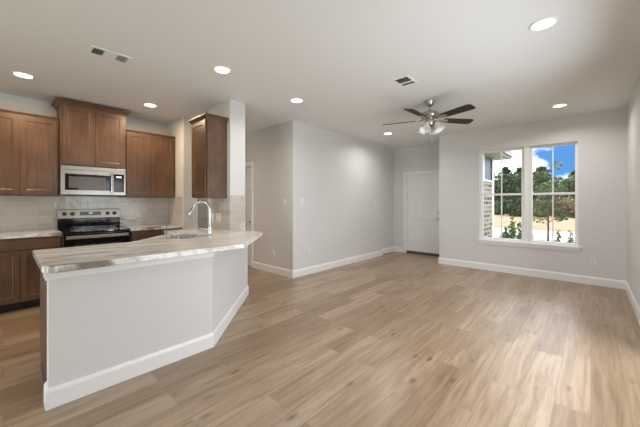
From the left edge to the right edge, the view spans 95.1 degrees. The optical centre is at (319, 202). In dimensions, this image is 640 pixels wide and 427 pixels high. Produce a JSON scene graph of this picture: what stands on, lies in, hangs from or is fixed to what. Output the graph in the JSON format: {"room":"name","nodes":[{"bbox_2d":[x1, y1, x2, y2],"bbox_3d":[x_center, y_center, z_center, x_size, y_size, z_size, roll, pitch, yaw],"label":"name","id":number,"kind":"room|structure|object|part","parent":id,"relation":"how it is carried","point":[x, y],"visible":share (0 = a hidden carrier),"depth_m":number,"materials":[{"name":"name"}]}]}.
{"room":"open-plan living room","nodes":[
{"label":"open-plan living room","id":0,"kind":"room"},
{"bbox_2d":[0,93,167,231],"bbox_3d":[-4.391,-0.064,3.671,0.120,2.740,4.900,0,0,43],"label":"wall","id":1,"kind":"structure","parent":0,"point":[8,102],"depth_m":4.14,"materials":[{"name":"white paint"}]},
{"bbox_2d":[0,109,58,195],"bbox_3d":[-3.935,-0.625,3.828,0.336,1.061,0.760,0,0,43],"label":"upper cabinet","id":2,"kind":"object","parent":1,"relation":"attached to","point":[29,143],"visible":1,"depth_m":3.78,"materials":[{"name":"brown wood"}]},
{"bbox_3d":[-3.941,-0.610,3.589,0.019,1.008,0.356,0,0,43],"label":"door","id":3,"kind":"part","parent":2,"relation":"part of","materials":[{"name":"brown wood"}]},
{"bbox_3d":[-3.936,-1.140,3.829,0.332,0.030,0.760,0,0,43],"label":"crown moulding","id":4,"kind":"part","parent":2,"relation":"part of","materials":[{"name":"brown wood"}]},
{"bbox_3d":[-3.696,-0.610,3.853,0.019,1.008,0.356,0,0,43],"label":"door","id":5,"kind":"part","parent":2,"relation":"part of","materials":[{"name":"brown wood"}]},
{"bbox_2d":[0,196,167,231],"bbox_3d":[-3.541,0.143,4.494,0.007,0.473,2.281,0,0,43],"label":"backsplash","id":6,"kind":"structure","parent":1,"relation":"attached to","point":[17,213],"depth_m":4.23,"materials":[{"name":"grey tile"}]},
{"bbox_2d":[133,212,140,215],"bbox_3d":[-3.101,0.191,4.958,0.008,0.072,0.116,0,0,43],"label":"outlet","id":7,"kind":"object","parent":6,"relation":"attached to","point":[134,213],"visible":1,"depth_m":4.96,"materials":[{"name":"white plastic"}]},
{"bbox_2d":[52,97,130,168],"bbox_3d":[-3.378,-0.960,4.353,0.440,0.888,0.870,0,0,43],"label":"upper cabinet","id":8,"kind":"object","parent":1,"relation":"attached to","point":[90,135],"visible":0.92,"depth_m":4.19,"materials":[{"name":"brown wood"}]},
{"bbox_3d":[-3.372,-0.929,4.102,0.019,0.803,0.356,0,0,43],"label":"door","id":9,"kind":"part","parent":8,"relation":"part of","materials":[{"name":"brown wood"}]},
{"bbox_3d":[-3.378,-1.366,4.353,0.440,0.075,0.870,0,0,43],"label":"crown moulding","id":10,"kind":"part","parent":8,"relation":"part of","materials":[{"name":"brown wood"}]},
{"bbox_2d":[59,165,125,195],"bbox_3d":[-3.375,-0.308,4.348,0.442,0.412,0.754,0,0,43],"label":"microwave","id":11,"kind":"object","parent":8,"relation":"attached to","point":[73,180],"visible":0.97,"depth_m":4.20,"materials":[{"name":"silver metal"}]},
{"bbox_3d":[-3.314,-0.285,4.170,0.025,0.343,0.575,0,0,43],"label":"door","id":12,"kind":"part","parent":11,"relation":"part of","materials":[{"name":"silver metal"}]},
{"bbox_3d":[-3.304,-0.288,4.183,0.021,0.222,0.518,0,0,43],"label":"door glass","id":13,"kind":"part","parent":11,"relation":"part of","materials":[{"name":"black glass"}]},
{"bbox_3d":[-3.254,-0.485,4.236,0.022,0.053,0.754,0,0,43],"label":"vent panel","id":14,"kind":"part","parent":11,"relation":"part of","materials":[{"name":"silver metal"}]},
{"bbox_3d":[-3.099,-0.288,4.356,0.047,0.282,0.024,0,0,43],"label":"handle","id":15,"kind":"part","parent":11,"relation":"part of","materials":[{"name":"silver metal"}]},
{"bbox_3d":[-3.057,-0.285,4.448,0.024,0.343,0.175,0,0,43],"label":"control panel","id":16,"kind":"part","parent":11,"relation":"part of","materials":[{"name":"black glass"}]},
{"bbox_3d":[-3.127,-0.929,4.366,0.019,0.803,0.356,0,0,43],"label":"door","id":17,"kind":"part","parent":8,"relation":"part of","materials":[{"name":"brown wood"}]},
{"bbox_2d":[119,129,174,197],"bbox_3d":[-2.900,-0.620,4.946,0.336,1.061,0.757,0,0,43],"label":"upper cabinet","id":18,"kind":"object","parent":1,"relation":"attached to","point":[150,157],"visible":0.9,"depth_m":4.81,"materials":[{"name":"brown wood"}]},
{"bbox_3d":[-2.905,-0.605,4.707,0.019,1.008,0.354,0,0,43],"label":"door","id":19,"kind":"part","parent":18,"relation":"part of","materials":[{"name":"brown wood"}]},
{"bbox_3d":[-2.901,-1.135,4.947,0.332,0.030,0.757,0,0,43],"label":"crown moulding","id":20,"kind":"part","parent":18,"relation":"part of","materials":[{"name":"brown wood"}]},
{"bbox_3d":[-2.662,-0.605,4.970,0.019,1.008,0.354,0,0,43],"label":"door","id":21,"kind":"part","parent":18,"relation":"part of","materials":[{"name":"brown wood"}]},
{"bbox_2d":[47,246,247,387],"bbox_3d":[-1.207,0.866,2.993,0.615,0.880,2.461,0,0,15],"label":"wall","id":22,"kind":"structure","parent":0,"point":[100,321],"depth_m":2.19,"materials":[{"name":"white paint"}]},
{"bbox_2d":[43,251,222,280],"bbox_3d":[-1.163,0.459,2.940,0.573,0.065,2.460,0,0,19],"label":"trim","id":23,"kind":"structure","parent":22,"relation":"attached to","point":[47,276],"depth_m":2.13,"materials":[{"name":"white paint"}]},
{"bbox_2d":[44,285,248,410],"bbox_3d":[-1.163,1.242,2.941,0.571,0.128,2.456,0,0,19],"label":"baseboard","id":24,"kind":"structure","parent":22,"relation":"attached to","point":[56,396],"depth_m":2.19,"materials":[{"name":"white paint"}]},
{"bbox_2d":[32,228,262,272],"bbox_3d":[-1.610,0.403,3.154,1.921,0.043,2.130,0,0,43],"label":"countertop","id":25,"kind":"structure","parent":22,"relation":"on","point":[57,260],"depth_m":2.43,"materials":[{"name":"stone"}]},
{"bbox_2d":[171,237,197,238],"bbox_3d":[-1.551,0.545,3.344,0.440,0.241,0.570,0,0,-2],"label":"sink","id":26,"kind":"object","parent":25,"relation":"in","point":[176,237],"visible":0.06,"depth_m":3.61,"materials":[{"name":"metal"}]},
{"bbox_2d":[188,201,212,235],"bbox_3d":[-1.369,0.178,3.344,0.277,0.406,0.059,0,0,-2],"label":"faucet","id":27,"kind":"object","parent":25,"relation":"on","point":[192,209],"visible":0.98,"depth_m":3.33,"materials":[{"name":"silver metal"}]},
{"bbox_3d":[-1.349,0.123,3.345,0.204,0.296,0.028,0,0,-2],"label":"spout","id":28,"kind":"part","parent":27,"relation":"part of","materials":[{"name":"silver metal"}]},
{"bbox_2d":[168,117,197,228],"bbox_3d":[-3.397,-0.064,6.090,3.260,2.740,0.240,0,0,43],"label":"wall","id":29,"kind":"structure","parent":0,"point":[181,129],"depth_m":4.97,"materials":[{"name":"white paint"}]},
{"bbox_2d":[168,197,182,224],"bbox_3d":[-2.538,0.138,5.126,0.621,0.484,0.008,0,0,43],"label":"backsplash","id":30,"kind":"structure","parent":29,"relation":"attached to","point":[175,205],"depth_m":5.10,"materials":[{"name":"grey tile"}]},
{"bbox_2d":[209,99,244,229],"bbox_3d":[-1.395,-0.064,4.359,0.630,2.740,0.240,0,0,43],"label":"wall","id":31,"kind":"structure","parent":0,"point":[234,110],"depth_m":4.13,"materials":[{"name":"white paint"}]},
{"bbox_2d":[188,113,228,197],"bbox_3d":[-1.587,-0.626,4.146,0.547,1.114,0.332,0,0,43],"label":"upper cabinet","id":32,"kind":"object","parent":31,"relation":"attached to","point":[209,131],"visible":1,"depth_m":4.01,"materials":[{"name":"brown wood"}]},
{"bbox_3d":[-1.676,-0.598,4.050,0.413,1.033,0.019,0,0,43],"label":"door","id":33,"kind":"part","parent":32,"relation":"part of","materials":[{"name":"brown wood"}]},
{"bbox_3d":[-1.587,-1.148,4.146,0.547,0.070,0.332,0,0,43],"label":"crown moulding","id":34,"kind":"part","parent":32,"relation":"part of","materials":[{"name":"brown wood"}]},
{"bbox_2d":[208,198,229,229],"bbox_3d":[-1.480,0.156,4.267,0.630,0.448,0.007,0,0,43],"label":"backsplash","id":35,"kind":"structure","parent":31,"relation":"attached to","point":[218,205],"depth_m":4.20,"materials":[{"name":"grey tile"}]},
{"bbox_2d":[216,213,220,220],"bbox_3d":[-1.477,0.211,4.255,0.118,0.116,0.008,0,0,43],"label":"outlet","id":36,"kind":"object","parent":35,"relation":"attached to","point":[218,215],"visible":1,"depth_m":4.25,"materials":[{"name":"white plastic"}]},
{"bbox_2d":[230,195,244,229],"bbox_3d":[-1.165,0.138,4.136,0.007,0.484,0.225,0,0,43],"label":"backsplash","id":37,"kind":"structure","parent":31,"relation":"attached to","point":[237,202],"depth_m":4.13,"materials":[{"name":"grey tile"}]},
{"bbox_2d":[245,121,288,268],"bbox_3d":[-2.108,-0.064,6.682,4.345,2.740,0.120,0,0,43],"label":"wall","id":38,"kind":"structure","parent":0,"point":[267,148],"depth_m":5.53,"materials":[{"name":"white paint"}]},
{"bbox_2d":[245,162,252,267],"bbox_3d":[-1.665,0.240,6.260,0.974,2.132,0.136,0,0,43],"label":"door","id":39,"kind":"structure","parent":38,"relation":"in","point":[249,165],"depth_m":6.11,"materials":[{"name":"white paint"}]},
{"bbox_2d":[0,251,639,426],"bbox_3d":[-1.340,1.406,4.342,8.933,0.200,10.030,0,0,43],"label":"floor","id":40,"kind":"structure","parent":0,"point":[392,339],"depth_m":2.41,"materials":[{"name":"brown wood"}]},
{"bbox_2d":[0,236,61,312],"bbox_3d":[-3.826,0.866,3.728,0.628,0.881,0.760,0,0,43],"label":"base cabinet","id":41,"kind":"object","parent":40,"relation":"on","point":[19,270],"visible":0.73,"depth_m":3.53,"materials":[{"name":"brown wood"}]},
{"bbox_3d":[-3.726,0.880,3.388,0.019,0.607,0.358,0,0,43],"label":"door","id":42,"kind":"part","parent":41,"relation":"part of","materials":[{"name":"brown wood"}]},
{"bbox_3d":[-3.603,0.507,3.521,0.019,0.125,0.720,0,0,43],"label":"drawer","id":43,"kind":"part","parent":41,"relation":"part of","materials":[{"name":"brown wood"}]},
{"bbox_2d":[0,229,61,238],"bbox_3d":[-3.826,0.403,3.724,0.635,0.043,0.764,0,0,43],"label":"countertop","id":44,"kind":"structure","parent":41,"relation":"on","point":[52,232],"depth_m":3.65,"materials":[{"name":"stone"}]},
{"bbox_3d":[-3.480,0.880,3.654,0.019,0.607,0.358,0,0,43],"label":"door","id":45,"kind":"part","parent":41,"relation":"part of","materials":[{"name":"brown wood"}]},
{"bbox_2d":[40,270,46,383],"bbox_3d":[-1.820,0.866,2.384,0.628,0.881,0.631,0,0,43],"label":"base cabinet","id":46,"kind":"object","parent":40,"relation":"on","point":[43,284],"visible":0.16,"depth_m":2.14,"materials":[{"name":"brown wood"}]},
{"bbox_2d":[57,209,129,247],"bbox_3d":[-3.284,0.704,4.264,0.675,1.205,0.754,0,0,43],"label":"range","id":47,"kind":"object","parent":40,"relation":"on","point":[78,227],"visible":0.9,"depth_m":4.25,"materials":[{"name":"black metal"}]},
{"bbox_3d":[-3.504,0.166,4.468,0.068,0.130,0.754,0,0,43],"label":"control panel","id":48,"kind":"part","parent":47,"relation":"part of","materials":[{"name":"silver metal"}]},
{"bbox_2d":[59,227,129,233],"bbox_3d":[-3.275,0.399,4.255,0.560,0.024,0.754,0,0,43],"label":"cooktop","id":49,"kind":"object","parent":47,"relation":"in","point":[65,230],"depth_m":4.22,"materials":[{"name":"black"}]},
{"bbox_3d":[-3.081,0.731,4.076,0.028,0.620,0.746,0,0,43],"label":"oven door","id":50,"kind":"part","parent":47,"relation":"part of","materials":[{"name":"black glass"}]},
{"bbox_3d":[-3.054,0.460,4.051,0.048,0.043,0.694,0,0,43],"label":"handle","id":51,"kind":"part","parent":47,"relation":"part of","materials":[{"name":"silver metal"}]},
{"bbox_2d":[130,228,181,241],"bbox_3d":[-2.790,0.866,4.846,0.628,0.881,0.757,0,0,43],"label":"base cabinet","id":52,"kind":"object","parent":40,"relation":"on","point":[134,235],"visible":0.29,"depth_m":4.51,"materials":[{"name":"brown wood"}]},
{"bbox_2d":[120,224,182,230],"bbox_3d":[-2.788,0.403,4.845,0.635,0.043,0.758,0,0,43],"label":"countertop","id":53,"kind":"structure","parent":52,"relation":"on","point":[152,226],"depth_m":4.69,"materials":[{"name":"stone"}]},
{"bbox_2d":[0,0,639,149],"bbox_3d":[-1.340,-1.559,4.342,8.933,0.250,10.030,0,0,43],"label":"ceiling","id":54,"kind":"structure","parent":0,"point":[343,58],"depth_m":2.95,"materials":[{"name":"white paint"}]},
{"bbox_2d":[11,71,35,78],"bbox_3d":[-3.332,-1.429,3.290,0.196,0.009,0.196,0,0,43],"label":"recessed light","id":55,"kind":"object","parent":54,"relation":"in","point":[15,73],"visible":1,"depth_m":3.29,"materials":[{"name":"white paint"}]},
{"bbox_2d":[87,45,131,63],"bbox_3d":[-2.037,-1.429,2.841,0.185,0.010,0.325,0,0,43],"label":"ceiling vent","id":56,"kind":"object","parent":54,"relation":"in","point":[94,50],"visible":1,"depth_m":2.83,"materials":[{"name":"white metal"}]},
{"bbox_2d":[143,103,157,107],"bbox_3d":[-2.493,-1.429,4.299,0.196,0.009,0.196,0,0,43],"label":"recessed light","id":57,"kind":"object","parent":54,"relation":"in","point":[151,105],"visible":1,"depth_m":4.31,"materials":[{"name":"white paint"}]},
{"bbox_2d":[213,66,231,73],"bbox_3d":[-1.055,-1.429,3.158,0.196,0.009,0.196,0,0,43],"label":"recessed light","id":58,"kind":"object","parent":54,"relation":"in","point":[218,69],"visible":1,"depth_m":3.15,"materials":[{"name":"white paint"}]},
{"bbox_2d":[290,98,303,102],"bbox_3d":[-0.327,-1.429,4.106,0.196,0.009,0.196,0,0,43],"label":"recessed light","id":59,"kind":"object","parent":54,"relation":"in","point":[293,100],"visible":1,"depth_m":4.10,"materials":[{"name":"white paint"}]},
{"bbox_2d":[392,75,417,86],"bbox_3d":[1.000,-1.429,3.449,0.200,0.010,0.270,0,0,43],"label":"ceiling vent","id":60,"kind":"object","parent":54,"relation":"in","point":[406,80],"visible":1,"depth_m":3.44,"materials":[{"name":"white metal"}]},
{"bbox_2d":[384,99,475,147],"bbox_3d":[1.513,-1.105,4.096,1.283,0.657,1.228,0,0,43],"label":"ceiling fan","id":61,"kind":"object","parent":54,"relation":"hanging from","point":[430,116],"visible":1,"depth_m":4.05,"materials":[{"name":"silver metal"}]},
{"bbox_3d":[1.248,-1.172,3.819,0.138,0.039,0.460,0,0,44],"label":"blade","id":62,"kind":"part","parent":61,"relation":"part of","materials":[{"name":"brown wood"}]},
{"bbox_3d":[1.446,-1.049,4.027,0.151,0.152,0.142,0,0,43],"label":"lamp shade","id":63,"kind":"part","parent":61,"relation":"part of","materials":[{"name":"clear glass"}]},
{"bbox_3d":[1.648,-1.049,4.229,0.151,0.152,0.142,0,0,43],"label":"lamp shade","id":64,"kind":"part","parent":61,"relation":"part of","materials":[{"name":"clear glass"}]},
{"bbox_3d":[1.648,-1.049,4.027,0.142,0.152,0.151,0,0,43],"label":"lamp shade","id":65,"kind":"part","parent":61,"relation":"part of","materials":[{"name":"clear glass"}]},
{"bbox_3d":[1.749,-1.172,3.748,0.138,0.039,0.460,0,0,-28],"label":"blade","id":66,"kind":"part","parent":61,"relation":"part of","materials":[{"name":"brown wood"}]},
{"bbox_3d":[1.971,-1.172,4.203,0.460,0.039,0.138,0,0,-10],"label":"blade","id":67,"kind":"part","parent":61,"relation":"part of","materials":[{"name":"brown wood"}]},
{"bbox_2d":[529,16,558,31],"bbox_3d":[1.792,-1.429,2.347,0.196,0.009,0.196,0,0,43],"label":"recessed light","id":68,"kind":"object","parent":54,"relation":"in","point":[544,23],"visible":1,"depth_m":2.34,"materials":[{"name":"white paint"}]},
{"bbox_2d":[551,103,567,107],"bbox_3d":[3.535,-1.429,4.318,0.196,0.009,0.196,0,0,43],"label":"recessed light","id":69,"kind":"object","parent":54,"relation":"in","point":[561,104],"visible":1,"depth_m":4.31,"materials":[{"name":"white paint"}]},
{"bbox_2d":[289,120,381,269],"bbox_3d":[0.492,-0.064,6.209,0.115,2.740,2.960,0,0,43],"label":"wall","id":70,"kind":"structure","parent":0,"point":[338,176],"depth_m":5.84,"materials":[{"name":"white paint"}]},
{"bbox_2d":[299,199,303,204],"bbox_3d":[-0.328,-0.014,5.232,0.009,0.118,0.118,0,0,43],"label":"light switch","id":71,"kind":"object","parent":70,"relation":"attached to","point":[301,201],"visible":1,"depth_m":5.22,"materials":[{"name":"white plastic"}]},
{"bbox_2d":[253,246,402,277],"bbox_3d":[0.424,1.241,6.794,3.810,0.130,1.200,0,0,-45],"label":"baseboard","id":72,"kind":"structure","parent":70,"relation":"attached to","point":[269,268],"depth_m":5.72,"materials":[{"name":"white paint"}]},
{"bbox_2d":[382,147,393,248],"bbox_3d":[0.760,-0.064,6.670,0.120,2.740,3.760,0,0,43],"label":"wall","id":73,"kind":"structure","parent":0,"point":[387,154],"depth_m":7.67,"materials":[{"name":"white paint"}]},
{"bbox_2d":[394,143,438,246],"bbox_3d":[2.589,-0.064,7.443,1.515,2.740,0.140,0,0,43],"label":"wall","id":74,"kind":"structure","parent":0,"point":[418,158],"depth_m":7.71,"materials":[{"name":"white paint"}]},
{"bbox_2d":[403,170,438,256],"bbox_3d":[2.641,0.255,7.384,1.084,2.102,0.156,0,0,43],"label":"door","id":75,"kind":"structure","parent":74,"relation":"in","point":[420,188],"depth_m":7.44,"materials":[{"name":"white paint"}]},
{"bbox_2d":[439,107,626,280],"bbox_3d":[3.905,-0.064,5.693,2.793,2.740,0.920,0,0,43],"label":"wall","id":76,"kind":"structure","parent":0,"point":[601,136],"depth_m":4.94,"materials":[{"name":"white paint"}]},
{"bbox_2d":[481,147,523,241],"bbox_3d":[3.481,-0.149,5.609,0.725,1.740,0.070,0,0,43],"label":"window","id":77,"kind":"structure","parent":76,"relation":"in","point":[501,194],"depth_m":5.60,"materials":[{"name":"white plastic"}]},
{"bbox_3d":[3.476,-0.158,5.604,0.641,0.040,0.042,0,0,43],"label":"meeting rail","id":78,"kind":"part","parent":77,"relation":"part of","materials":[{"name":"white plastic"}]},
{"bbox_2d":[524,146,528,242],"bbox_3d":[3.760,-0.149,5.322,0.075,1.740,0.120,0,0,43],"label":"trim","id":79,"kind":"structure","parent":76,"relation":"attached to","point":[526,149],"depth_m":5.28,"materials":[{"name":"white paint"}]},
{"bbox_2d":[479,140,577,238],"bbox_3d":[3.703,-0.151,5.305,1.465,1.736,0.073,0,0,43],"label":"trim","id":80,"kind":"structure","parent":76,"relation":"attached to","point":[576,140],"depth_m":5.77,"materials":[{"name":"white paint"}]},
{"bbox_2d":[476,239,581,251],"bbox_3d":[3.691,0.756,5.291,1.555,0.079,0.110,0,0,43],"label":"trim","id":81,"kind":"structure","parent":76,"relation":"attached to","point":[484,241],"depth_m":5.18,"materials":[{"name":"white paint"}]},
{"bbox_2d":[438,257,625,288],"bbox_3d":[3.836,1.241,5.630,2.808,0.130,0.765,0,0,43],"label":"baseboard","id":82,"kind":"structure","parent":76,"relation":"attached to","point":[613,283],"depth_m":5.11,"materials":[{"name":"white paint"}]},
{"bbox_2d":[529,141,577,245],"bbox_3d":[4.045,-0.149,5.085,0.665,1.740,0.070,0,0,43],"label":"window","id":83,"kind":"structure","parent":76,"relation":"in","point":[531,148],"depth_m":5.08,"materials":[{"name":"white plastic"}]},
{"bbox_3d":[4.041,-0.158,5.081,0.581,0.040,0.042,0,0,43],"label":"meeting rail","id":84,"kind":"part","parent":83,"relation":"part of","materials":[{"name":"white plastic"}]},
{"bbox_2d":[590,258,595,265],"bbox_3d":[4.340,0.946,4.657,0.072,0.116,0.008,0,0,43],"label":"outlet","id":85,"kind":"object","parent":76,"relation":"attached to","point":[592,261],"visible":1,"depth_m":4.66,"materials":[{"name":"white plastic"}]},
{"bbox_2d":[627,73,639,308],"bbox_3d":[1.627,-0.064,1.076,0.140,2.740,9.270,0,0,43],"label":"wall","id":86,"kind":"structure","parent":0,"point":[633,107],"depth_m":3.71,"materials":[{"name":"white paint"}]},
{"bbox_2d":[625,281,639,324],"bbox_3d":[3.745,1.241,3.476,0.015,0.130,2.550,0,0,43],"label":"baseboard","id":87,"kind":"structure","parent":86,"relation":"attached to","point":[634,304],"depth_m":3.59,"materials":[{"name":"white paint"}]},
{"label":"outside","id":88,"kind":"structure","parent":0,"visible":0},
{"bbox_2d":[494,214,574,242],"bbox_3d":[20.385,1.706,22.010,180.000,0.300,180.000,0,0,43],"label":"ground","id":89,"kind":"structure","parent":88,"point":[563,226],"depth_m":21.93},
{"bbox_2d":[494,201,499,214],"bbox_3d":[22.980,0.725,38.186,2.011,2.009,1.462,0,0,43],"label":"bush","id":90,"kind":"object","parent":89,"relation":"on","point":[496,202],"visible":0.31,"depth_m":37.86,"materials":[{"name":"green plant"}]},
{"bbox_2d":[484,151,512,236],"bbox_3d":[3.648,-0.594,11.069,5.550,4.300,3.800,0,0,43],"label":"house","id":91,"kind":"structure","parent":89,"relation":"on","point":[489,158],"depth_m":10.18,"materials":[{"name":"white brick"}]},
{"bbox_2d":[485,156,490,179],"bbox_3d":[5.209,-1.214,9.569,0.080,0.860,2.720,0,0,43],"label":"shutter","id":92,"kind":"object","parent":91,"relation":"attached to","point":[487,159],"depth_m":10.16,"materials":[{"name":"paint"}]},
{"bbox_3d":[4.615,-0.044,12.136,4.520,3.200,0.240,0,0,43],"label":"corner trim","id":93,"kind":"part","parent":91,"relation":"part of","materials":[{"name":"white paint"}]},
{"bbox_2d":[495,199,511,215],"bbox_3d":[22.515,0.604,35.503,2.155,2.066,1.501,0,0,14],"label":"bush","id":94,"kind":"object","parent":89,"relation":"on","point":[504,202],"visible":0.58,"depth_m":35.38,"materials":[{"name":"green plant"}]},
{"bbox_2d":[494,172,519,202],"bbox_3d":[28.765,-1.662,47.095,5.668,6.584,6.068,0,0,43],"label":"tree","id":95,"kind":"object","parent":89,"relation":"on","point":[508,183],"visible":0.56,"depth_m":45.90,"materials":[{"name":"green plant"}]},
{"bbox_2d":[500,216,521,238],"bbox_3d":[4.793,0.966,7.261,0.614,1.247,0.573,0,0,-3],"label":"shrub","id":96,"kind":"object","parent":89,"relation":"on","point":[511,234],"visible":0.23,"depth_m":7.28,"materials":[{"name":"green plant"}]},
{"bbox_2d":[500,166,521,189],"bbox_3d":[33.518,-2.456,51.913,4.380,8.133,3.314,0,0,43],"label":"pine tree","id":97,"kind":"object","parent":89,"relation":"on","point":[505,170],"visible":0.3,"depth_m":51.70,"materials":[{"name":"green plant"}]},
{"bbox_2d":[506,197,521,216],"bbox_3d":[22.162,0.576,32.903,1.707,2.378,1.975,0,0,-11],"label":"bush","id":98,"kind":"object","parent":89,"relation":"on","point":[514,206],"visible":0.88,"depth_m":32.65,"materials":[{"name":"green plant"}]},
{"bbox_2d":[511,171,521,199],"bbox_3d":[38.074,-2.250,56.550,5.915,7.718,5.458,0,0,1],"label":"tree","id":99,"kind":"object","parent":89,"relation":"on","point":[519,174],"visible":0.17,"depth_m":55.58,"materials":[{"name":"green plant"}]},
{"bbox_2d":[513,167,521,175],"bbox_3d":[41.963,-2.974,61.294,4.214,9.168,3.042,0,0,43],"label":"pine tree","id":100,"kind":"object","parent":89,"relation":"on","point":[519,169],"visible":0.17,"depth_m":61.01,"materials":[{"name":"green plant"}]},
{"bbox_2d":[517,222,521,238],"bbox_3d":[4.413,0.998,6.448,0.183,1.176,0.171,0,0,6],"label":"shrub","id":101,"kind":"object","parent":89,"relation":"on","point":[519,223],"visible":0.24,"depth_m":6.42,"materials":[{"name":"green plant"}]},
{"bbox_2d":[533,175,538,200],"bbox_3d":[47.020,-2.483,65.531,5.533,8.185,5.955,0,0,43],"label":"tree","id":102,"kind":"object","parent":89,"relation":"on","point":[535,197],"visible":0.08,"depth_m":63.55,"materials":[{"name":"green plant"}]},
{"bbox_2d":[533,201,551,216],"bbox_3d":[23.811,0.722,31.397,1.320,1.962,1.928,0,0,-28],"label":"bush","id":103,"kind":"object","parent":89,"relation":"on","point":[550,204],"visible":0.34,"depth_m":31.05,"materials":[{"name":"green plant"}]},
{"bbox_2d":[520,166,568,201],"bbox_3d":[29.250,-1.610,38.306,5.009,6.443,4.227,0,0,43],"label":"pine tree","id":104,"kind":"object","parent":89,"relation":"on","point":[540,168],"visible":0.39,"depth_m":37.84,"materials":[{"name":"green plant"}]},
{"bbox_2d":[533,161,570,240],"bbox_3d":[8.777,0.005,11.274,1.396,3.203,1.130,0,0,-3],"label":"young tree","id":105,"kind":"object","parent":89,"relation":"on","point":[548,188],"visible":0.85,"depth_m":11.24,"materials":[{"name":"green plant"}]},
{"bbox_2d":[538,181,570,201],"bbox_3d":[33.994,-0.760,42.574,3.805,4.963,4.113,0,0,43],"label":"tree","id":106,"kind":"object","parent":89,"relation":"on","point":[540,196],"visible":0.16,"depth_m":41.84,"materials":[{"name":"green plant"}]},
{"bbox_2d":[554,229,561,241],"bbox_3d":[5.234,1.084,6.431,0.220,1.005,0.183,0,0,-21],"label":"shrub","id":107,"kind":"object","parent":89,"relation":"on","point":[557,232],"visible":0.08,"depth_m":6.45,"materials":[{"name":"green plant"}]},
{"bbox_2d":[549,196,574,216],"bbox_3d":[26.475,0.529,31.967,2.374,2.600,1.590,0,0,43],"label":"bush","id":108,"kind":"object","parent":89,"relation":"on","point":[559,201],"visible":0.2,"depth_m":31.81,"materials":[{"name":"green plant"}]},
{"bbox_2d":[556,175,574,198],"bbox_3d":[39.969,-1.326,45.698,4.614,6.066,4.947,0,0,4],"label":"tree","id":109,"kind":"object","parent":89,"relation":"on","point":[569,183],"visible":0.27,"depth_m":45.17,"materials":[{"name":"green plant"}]},
{"bbox_2d":[561,199,574,217],"bbox_3d":[25.518,0.674,29.608,1.813,2.139,1.453,0,0,43],"label":"bush","id":110,"kind":"object","parent":89,"relation":"on","point":[569,205],"visible":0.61,"depth_m":29.46,"materials":[{"name":"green plant"}]},
{"bbox_2d":[567,230,574,242],"bbox_3d":[5.793,1.105,6.684,0.448,0.966,0.333,0,0,-30],"label":"shrub","id":111,"kind":"object","parent":89,"relation":"on","point":[571,240],"visible":0.13,"depth_m":6.71,"materials":[{"name":"green plant"}]},
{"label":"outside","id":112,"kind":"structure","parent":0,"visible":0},
{"bbox_2d":[494,228,574,241],"bbox_3d":[11.959,1.546,12.913,120.000,0.020,5.200,0,0,43],"label":"road","id":113,"kind":"structure","parent":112,"point":[540,235],"depth_m":13.72,"materials":[{"name":"concrete"}]}
]}

